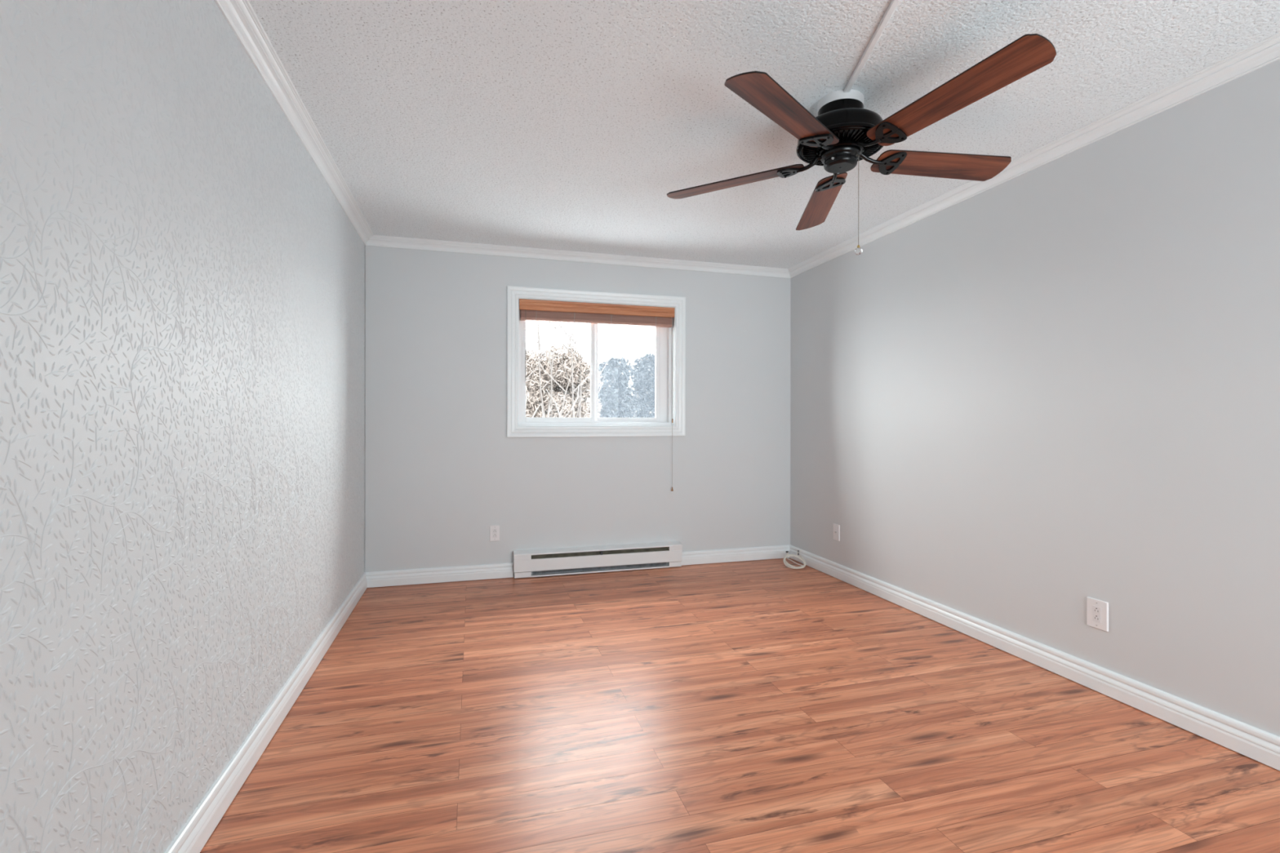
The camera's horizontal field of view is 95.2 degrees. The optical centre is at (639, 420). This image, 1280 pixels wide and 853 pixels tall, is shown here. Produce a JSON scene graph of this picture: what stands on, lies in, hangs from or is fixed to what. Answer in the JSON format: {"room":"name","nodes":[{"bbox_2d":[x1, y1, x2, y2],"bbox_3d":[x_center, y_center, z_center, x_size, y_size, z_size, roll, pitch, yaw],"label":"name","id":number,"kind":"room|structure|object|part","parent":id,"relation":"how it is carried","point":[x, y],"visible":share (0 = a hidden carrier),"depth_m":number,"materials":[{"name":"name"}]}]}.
{"room":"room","nodes":[
{"label":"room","id":0,"kind":"room"},
{"bbox_2d":[0,0,365,852],"bbox_3d":[-1.183,-0.056,1.291,0.122,2.438,5.973,0,0,-16],"label":"wall","id":1,"kind":"structure","parent":0,"point":[182,283],"depth_m":1.38,"materials":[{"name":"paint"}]},
{"bbox_2d":[164,572,367,852],"bbox_3d":[-1.118,1.108,1.310,0.020,0.104,5.733,0,0,-16],"label":"baseboard","id":2,"kind":"structure","parent":1,"relation":"attached to","point":[194,834],"depth_m":1.97,"materials":[{"name":"white paint"}]},
{"bbox_2d":[213,0,373,245],"bbox_3d":[-1.093,-1.246,1.316,0.066,0.058,5.733,0,0,-16],"label":"trim","id":3,"kind":"structure","parent":1,"relation":"attached to","point":[239,15],"depth_m":2.25,"materials":[{"name":"white paint"}]},
{"bbox_2d":[364,245,791,572],"bbox_3d":[-0.338,-0.054,4.597,3.565,2.438,0.160,0,0,-16],"label":"wall","id":4,"kind":"structure","parent":0,"point":[442,468],"depth_m":4.38,"materials":[{"name":"grey paint"}]},
{"bbox_2d":[489,524,499,541],"bbox_3d":[-1.069,0.830,4.301,0.071,0.115,0.009,0,0,-16],"label":"wall outlet","id":5,"kind":"object","parent":4,"relation":"attached to","point":[494,530],"visible":1,"depth_m":4.30,"materials":[{"name":"white plastic"}]},
{"bbox_2d":[492,528,497,537],"bbox_3d":[-1.068,0.830,4.298,0.034,0.068,0.002,0,0,-16],"label":"receptacle","id":6,"kind":"object","parent":5,"relation":"attached to","point":[494,531],"depth_m":4.30,"materials":[{"name":"plastic"}]},
{"bbox_2d":[365,235,790,278],"bbox_3d":[-0.305,-1.244,4.489,3.325,0.058,0.066,0,0,-16],"label":"trim","id":7,"kind":"structure","parent":4,"relation":"attached to","point":[375,240],"depth_m":4.42,"materials":[{"name":"white paint"}]},
{"bbox_2d":[365,544,790,587],"bbox_3d":[-0.315,1.109,4.511,3.325,0.104,0.020,0,0,-16],"label":"baseboard","id":8,"kind":"structure","parent":4,"relation":"attached to","point":[473,572],"depth_m":4.27,"materials":[{"name":"white paint"}]},
{"bbox_2d":[506,285,685,437],"bbox_3d":[-0.331,-0.434,4.587,1.402,1.118,0.178,0,0,-16],"label":"window","id":9,"kind":"structure","parent":4,"relation":"in","point":[669,348],"depth_m":4.56,"materials":[{"name":"white paint"}]},
{"bbox_3d":[-0.631,-0.435,4.524,0.568,0.896,0.024,0,0,-16],"label":"sash","id":10,"kind":"part","parent":9,"relation":"part of","materials":[{"name":"white plastic"}]},
{"bbox_3d":[-0.343,-0.434,4.630,1.240,0.956,0.085,0,0,-16],"label":"frame","id":11,"kind":"part","parent":9,"relation":"part of","materials":[{"name":"white plastic"}]},
{"bbox_2d":[519,298,675,491],"bbox_3d":[-0.316,-0.171,4.536,1.222,1.466,0.100,0,0,-16],"label":"window blind","id":12,"kind":"object","parent":9,"relation":"attached to","point":[536,310],"visible":1,"depth_m":4.52,"materials":[{"name":"brown wood"}]},
{"bbox_3d":[-0.321,-0.764,4.559,1.200,0.018,0.052,0,0,-16],"label":"rail","id":13,"kind":"part","parent":12,"relation":"part of","materials":[{"name":"brown wood"}]},
{"bbox_3d":[0.256,-0.148,4.668,0.003,1.363,0.024,0,0,-16],"label":"lift cord","id":14,"kind":"part","parent":12,"relation":"part of","materials":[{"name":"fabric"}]},
{"bbox_3d":[-0.114,-0.434,4.708,0.561,0.896,0.024,0,0,-16],"label":"sash","id":15,"kind":"part","parent":9,"relation":"part of","materials":[{"name":"white plastic"}]},
{"bbox_2d":[513,541,682,577],"bbox_3d":[-0.303,1.063,4.490,1.310,0.191,0.067,0,0,-16],"label":"baseboard heater","id":16,"kind":"object","parent":4,"relation":"attached to","point":[627,557],"visible":1,"depth_m":4.46,"materials":[{"name":"white metal"}]},
{"bbox_3d":[-0.297,1.071,4.466,1.310,0.090,0.012,0,0,-16],"label":"panel","id":17,"kind":"part","parent":16,"relation":"part of","materials":[{"name":"white metal"}]},
{"bbox_2d":[200,557,1279,852],"bbox_3d":[0.471,1.216,1.764,3.565,0.100,5.973,0,0,-16],"label":"floor","id":18,"kind":"structure","parent":0,"point":[765,705],"depth_m":2.10,"materials":[{"name":"laminate"}]},
{"bbox_2d":[783,550,805,568],"bbox_3d":[1.260,1.114,4.747,0.175,0.094,0.375,0,0,17],"label":"coiled cable","id":19,"kind":"object","parent":18,"relation":"on","point":[800,557],"visible":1,"depth_m":4.67,"materials":[{"name":"white plastic"}]},
{"bbox_2d":[248,0,1279,268],"bbox_3d":[0.474,-1.322,1.764,3.565,0.100,5.973,0,0,-16],"label":"ceiling","id":20,"kind":"structure","parent":0,"point":[561,125],"depth_m":2.29,"materials":[{"name":"white paint"}]},
{"bbox_2d":[666,33,1056,255],"bbox_3d":[0.855,-0.960,2.331,1.407,0.623,1.436,0,0,-16],"label":"ceiling fan","id":21,"kind":"object","parent":20,"relation":"hanging from","point":[843,133],"visible":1,"depth_m":2.17,"materials":[{"name":"brown wood"}]},
{"bbox_3d":[0.402,-1.023,2.511,0.594,0.006,0.151,-3,10,24],"label":"blade","id":22,"kind":"part","parent":21,"relation":"part of","materials":[{"name":"brown wood"}]},
{"bbox_3d":[0.504,-1.049,1.999,0.151,0.006,0.600,12,8,42],"label":"blade","id":23,"kind":"part","parent":21,"relation":"part of","materials":[{"name":"brown wood"}]},
{"bbox_3d":[0.857,-1.028,2.778,0.151,0.006,0.602,-15,-4,5],"label":"blade","id":24,"kind":"part","parent":21,"relation":"part of","materials":[{"name":"brown wood"}]},
{"bbox_2d":[802,129,879,164],"bbox_3d":[0.800,-1.080,2.332,0.292,0.015,0.292,0,0,-16],"label":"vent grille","id":25,"kind":"object","parent":21,"relation":"attached to","point":[855,139],"depth_m":2.27,"materials":[{"name":"black metal"}]},
{"bbox_3d":[0.851,-0.863,2.288,0.015,0.358,0.004,0,0,41],"label":"pull chain","id":26,"kind":"part","parent":21,"relation":"part of","materials":[{"name":"metal"}]},
{"bbox_3d":[1.249,-1.058,2.422,0.602,0.006,0.151,-2,-15,-12],"label":"blade","id":27,"kind":"part","parent":21,"relation":"part of","materials":[{"name":"brown wood"}]},
{"bbox_3d":[1.032,-1.071,1.941,0.151,0.006,0.600,14,-10,-29],"label":"blade","id":28,"kind":"part","parent":21,"relation":"part of","materials":[{"name":"brown wood"}]},
{"bbox_2d":[844,0,900,93],"bbox_3d":[0.718,-1.266,0.641,0.024,0.012,3.262,0,0,3],"label":"cable raceway","id":29,"kind":"object","parent":20,"relation":"attached to","point":[894,3],"visible":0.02,"depth_m":1.95,"materials":[{"name":"white plastic"}]},
{"bbox_2d":[790,59,1279,736],"bbox_3d":[2.128,-0.051,2.238,0.120,2.438,5.973,0,0,-16],"label":"wall","id":30,"kind":"structure","parent":0,"point":[1053,387],"depth_m":2.58,"materials":[{"name":"grey paint"}]},
{"bbox_2d":[833,523,839,541],"bbox_3d":[1.455,0.830,4.340,0.016,0.118,0.074,0,0,-16],"label":"cable jack plate","id":31,"kind":"object","parent":30,"relation":"attached to","point":[836,527],"visible":1,"depth_m":4.33,"materials":[{"name":"white plastic"}]},
{"bbox_2d":[787,32,1279,278],"bbox_3d":[2.041,-1.241,2.213,0.066,0.058,5.733,0,0,-16],"label":"trim","id":32,"kind":"structure","parent":30,"relation":"attached to","point":[1267,51],"depth_m":2.53,"materials":[{"name":"white paint"}]},
{"bbox_2d":[789,545,1279,770],"bbox_3d":[2.059,1.112,2.219,0.020,0.104,5.733,0,0,-16],"label":"baseboard","id":33,"kind":"structure","parent":30,"relation":"attached to","point":[1262,746],"depth_m":2.56,"materials":[{"name":"white paint"}]},
{"bbox_2d":[1087,596,1108,631],"bbox_3d":[1.978,0.837,2.527,0.009,0.125,0.088,0,0,-16],"label":"wall outlet","id":34,"kind":"object","parent":30,"relation":"attached to","point":[1097,610],"visible":1,"depth_m":2.52,"materials":[{"name":"white plastic"}]},
{"bbox_2d":[1092,604,1100,622],"bbox_3d":[1.974,0.837,2.526,0.002,0.068,0.034,0,0,-16],"label":"receptacle","id":35,"kind":"object","parent":34,"relation":"attached to","point":[1095,608],"depth_m":2.53,"materials":[{"name":"plastic"}]},
{"label":"outside","id":36,"kind":"structure","parent":0,"visible":0},
{"bbox_3d":[-2.027,1.962,43.425,100.000,0.200,75.387,0,0,-16],"label":"ground","id":37,"kind":"structure","parent":36,"visible":0},
{"bbox_2d":[525,321,611,417],"bbox_3d":[-2.120,-0.222,8.947,3.382,4.182,1.711,0,0,-13],"label":"shrub","id":38,"kind":"object","parent":37,"relation":"on","point":[571,376],"visible":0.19,"depth_m":8.91,"materials":[{"name":"brown plant"}]},
{"bbox_2d":[597,355,639,417],"bbox_3d":[-0.593,0.168,13.665,1.539,3.396,1.605,0,0,-34],"label":"evergreen tree","id":39,"kind":"object","parent":37,"relation":"on","point":[616,397],"visible":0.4,"depth_m":13.34,"materials":[{"name":"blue plant"}]},
{"bbox_2d":[629,351,654,417],"bbox_3d":[0.266,-0.059,16.749,1.712,3.853,1.802,0,0,-4],"label":"evergreen tree","id":40,"kind":"object","parent":37,"relation":"on","point":[642,379],"visible":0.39,"depth_m":16.34,"materials":[{"name":"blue plant"}]}
]}

